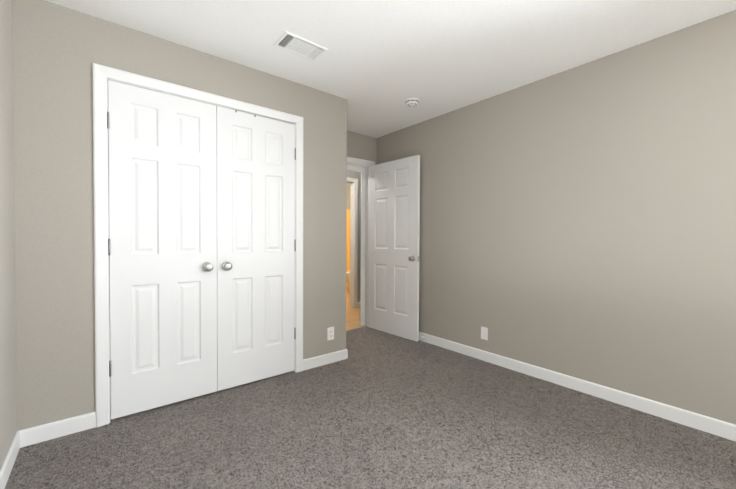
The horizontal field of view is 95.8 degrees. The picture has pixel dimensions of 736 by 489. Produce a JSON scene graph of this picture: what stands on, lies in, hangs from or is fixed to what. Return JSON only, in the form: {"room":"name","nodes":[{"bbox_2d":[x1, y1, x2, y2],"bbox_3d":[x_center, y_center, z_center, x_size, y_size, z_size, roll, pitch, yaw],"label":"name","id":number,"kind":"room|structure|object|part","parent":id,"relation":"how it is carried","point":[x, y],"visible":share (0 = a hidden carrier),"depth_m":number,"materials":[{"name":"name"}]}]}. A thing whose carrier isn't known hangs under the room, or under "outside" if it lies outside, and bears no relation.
{"room":"empty bedroom","nodes":[
{"label":"empty bedroom","id":0,"kind":"room"},
{"bbox_2d":[0,0,16,469],"bbox_3d":[-0.787,-0.092,0.346,0.100,2.390,5.130,-1,1,-39],"label":"wall","id":1,"kind":"structure","parent":0,"point":[8,416],"depth_m":1.60,"materials":[{"name":"beige paint"}]},
{"bbox_2d":[0,429,23,488],"bbox_3d":[-0.522,1.064,0.122,0.013,0.090,4.210,-1,1,-39],"label":"baseboard","id":2,"kind":"structure","parent":1,"relation":"attached to","point":[18,441],"depth_m":1.59,"materials":[{"name":"white wood"}]},
{"bbox_2d":[11,0,346,430],"bbox_3d":[-1.053,-0.129,2.440,2.120,2.390,0.100,-1,1,-39],"label":"wall","id":3,"kind":"structure","parent":0,"point":[58,50],"depth_m":1.89,"materials":[{"name":"beige paint"}]},
{"bbox_2d":[24,411,95,446],"bbox_3d":[-1.711,1.027,1.859,0.291,0.090,0.013,-1,1,-39],"label":"baseboard","id":4,"kind":"structure","parent":3,"relation":"attached to","point":[87,421],"depth_m":1.85,"materials":[{"name":"white wood"}]},
{"bbox_2d":[107,80,216,419],"bbox_3d":[-1.305,0.038,2.163,0.609,2.030,0.090,-1,1,-39],"label":"closet door","id":5,"kind":"structure","parent":3,"relation":"in","point":[162,246],"depth_m":2.15,"materials":[{"name":"white paint"}]},
{"bbox_3d":[-1.106,0.158,2.305,0.065,0.065,0.055,-1,1,-39],"label":"knob","id":6,"kind":"part","parent":5,"relation":"part of","materials":[{"name":"silver metal"}]},
{"bbox_2d":[92,63,302,426],"bbox_3d":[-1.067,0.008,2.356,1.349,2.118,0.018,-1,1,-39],"label":"trim","id":7,"kind":"structure","parent":3,"relation":"attached to","point":[102,74],"depth_m":1.97,"materials":[{"name":"white wood"}]},
{"bbox_2d":[216,106,295,390],"bbox_3d":[-0.829,0.034,2.549,0.609,2.030,0.090,-1,1,-39],"label":"closet door","id":8,"kind":"structure","parent":3,"relation":"in","point":[256,250],"depth_m":2.53,"materials":[{"name":"white paint"}]},
{"bbox_3d":[-1.008,0.157,2.385,0.065,0.065,0.055,-1,1,-39],"label":"knob","id":9,"kind":"part","parent":8,"relation":"part of","materials":[{"name":"silver metal"}]},
{"bbox_2d":[303,349,347,370],"bbox_3d":[-0.597,1.010,3.225,0.462,0.090,0.732,-1,1,-39],"label":"baseboard","id":10,"kind":"structure","parent":3,"relation":"attached to","point":[321,360],"depth_m":2.93,"materials":[{"name":"white wood"}]},
{"bbox_2d":[327,327,333,340],"bbox_3d":[-0.332,0.798,2.973,0.070,0.115,0.008,-1,1,-39],"label":"outlet","id":11,"kind":"object","parent":3,"relation":"attached to","point":[330,333],"visible":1,"depth_m":2.97,"materials":[{"name":"white plastic"}]},
{"bbox_2d":[347,184,348,208],"bbox_3d":[-1.378,-0.207,7.180,2.500,2.402,0.100,-1,1,-39],"label":"wall","id":12,"kind":"structure","parent":0,"point":[347,196],"depth_m":7.83,"materials":[{"name":"beige paint"}]},
{"bbox_2d":[346,209,348,286],"bbox_3d":[-1.066,0.086,7.355,1.600,1.812,0.030,-1,1,-39],"label":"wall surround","id":13,"kind":"object","parent":12,"relation":"attached to","point":[347,257],"depth_m":7.81,"materials":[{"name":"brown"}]},
{"bbox_2d":[347,170,360,301],"bbox_3d":[-1.002,-0.170,4.809,4.900,2.390,0.100,-1,1,-39],"label":"wall","id":14,"kind":"structure","parent":0,"point":[354,174],"depth_m":5.44,"materials":[{"name":"beige paint"}]},
{"bbox_2d":[347,177,357,307],"bbox_3d":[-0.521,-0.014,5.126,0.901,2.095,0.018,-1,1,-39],"label":"door frame","id":15,"kind":"structure","parent":14,"relation":"attached to","point":[354,180],"depth_m":5.38,"materials":[{"name":"white wood"}]},
{"bbox_2d":[346,286,364,329],"bbox_3d":[-1.335,1.052,5.233,4.900,0.048,3.223,-1,1,-39],"label":"floor","id":16,"kind":"structure","parent":0,"point":[352,317],"depth_m":4.87,"materials":[{"name":"laminate"}]},
{"bbox_2d":[346,270,349,291],"bbox_3d":[-0.329,0.614,7.056,0.693,0.775,0.460,-1,1,-39],"label":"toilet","id":17,"kind":"object","parent":16,"relation":"on","point":[348,277],"visible":0.1,"depth_m":6.90,"materials":[{"name":"white ceramic"}]},
{"bbox_2d":[347,131,376,164],"bbox_3d":[-0.371,-0.151,3.917,5.040,2.390,0.100,-1,1,-39],"label":"wall","id":18,"kind":"structure","parent":0,"point":[361,146],"depth_m":4.07,"materials":[{"name":"beige paint"}]},
{"bbox_2d":[347,162,368,325],"bbox_3d":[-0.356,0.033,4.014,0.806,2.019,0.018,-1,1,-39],"label":"door frame","id":19,"kind":"structure","parent":18,"relation":"attached to","point":[362,266],"depth_m":4.24,"materials":[{"name":"white wood"}]},
{"bbox_2d":[347,156,374,165],"bbox_3d":[-0.280,0.003,3.919,0.934,2.083,0.018,-1,1,-39],"label":"door frame","id":20,"kind":"structure","parent":18,"relation":"attached to","point":[359,161],"depth_m":4.04,"materials":[{"name":"white wood"}]},
{"bbox_2d":[367,155,419,341],"bbox_3d":[0.277,0.038,3.868,0.145,2.003,0.809,-1,1,-42],"label":"entry door","id":21,"kind":"structure","parent":18,"relation":"in","point":[393,237],"depth_m":3.81,"materials":[{"name":"white paint"}]},
{"bbox_3d":[0.466,0.152,3.591,0.055,0.065,0.065,-1,1,-42],"label":"knob","id":22,"kind":"part","parent":21,"relation":"part of","materials":[{"name":"silver metal"}]},
{"bbox_2d":[5,327,735,488],"bbox_3d":[0.463,1.123,1.350,3.290,0.060,5.077,-1,1,-39],"label":"floor carpet","id":23,"kind":"object","parent":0,"point":[377,409],"depth_m":1.84,"materials":[{"name":"grey carpet"}]},
{"bbox_2d":[46,0,735,183],"bbox_3d":[0.181,-1.380,3.142,5.140,0.100,8.300,-1,1,-39],"label":"ceiling","id":24,"kind":"structure","parent":0,"point":[377,64],"depth_m":2.10,"materials":[{"name":"white paint"}]},
{"bbox_2d":[274,31,327,60],"bbox_3d":[-0.446,-1.314,2.217,0.305,0.007,0.195,-1,1,-39],"label":"ceiling vent","id":25,"kind":"object","parent":24,"relation":"in","point":[294,43],"visible":1,"depth_m":2.20,"materials":[{"name":"white plastic"}]},
{"bbox_2d":[405,98,418,106],"bbox_3d":[0.408,-1.306,3.069,0.132,0.044,0.132,-1,1,-39],"label":"smoke detector","id":26,"kind":"object","parent":24,"relation":"attached to","point":[411,102],"visible":1,"depth_m":3.03,"materials":[{"name":"white plastic"}]},
{"bbox_2d":[376,10,735,424],"bbox_3d":[1.693,-0.114,2.353,0.100,2.390,4.930,-1,1,-39],"label":"wall","id":27,"kind":"structure","parent":0,"point":[579,222],"depth_m":2.34,"materials":[{"name":"beige paint"}]},
{"bbox_2d":[481,326,487,339],"bbox_3d":[1.072,0.816,3.057,0.008,0.115,0.070,-1,1,-39],"label":"outlet","id":28,"kind":"object","parent":27,"relation":"attached to","point":[484,333],"visible":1,"depth_m":3.05,"materials":[{"name":"white plastic"}]},
{"bbox_2d":[419,332,735,441],"bbox_3d":[1.648,1.037,2.330,0.013,0.090,4.912,-1,1,-39],"label":"baseboard","id":29,"kind":"structure","parent":27,"relation":"attached to","point":[707,424],"depth_m":2.32,"materials":[{"name":"white wood"}]},
{"bbox_3d":[0.209,-0.198,7.127,0.100,2.402,1.980,-1,1,-39],"label":"wall","id":30,"kind":"structure","parent":0,"visible":0},
{"bbox_2d":[348,209,349,270],"bbox_3d":[-0.079,0.091,7.382,0.030,1.812,1.170,-1,1,-39],"label":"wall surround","id":31,"kind":"object","parent":30,"relation":"attached to","point":[349,239],"visible":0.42,"depth_m":7.79,"materials":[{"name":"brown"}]}
]}

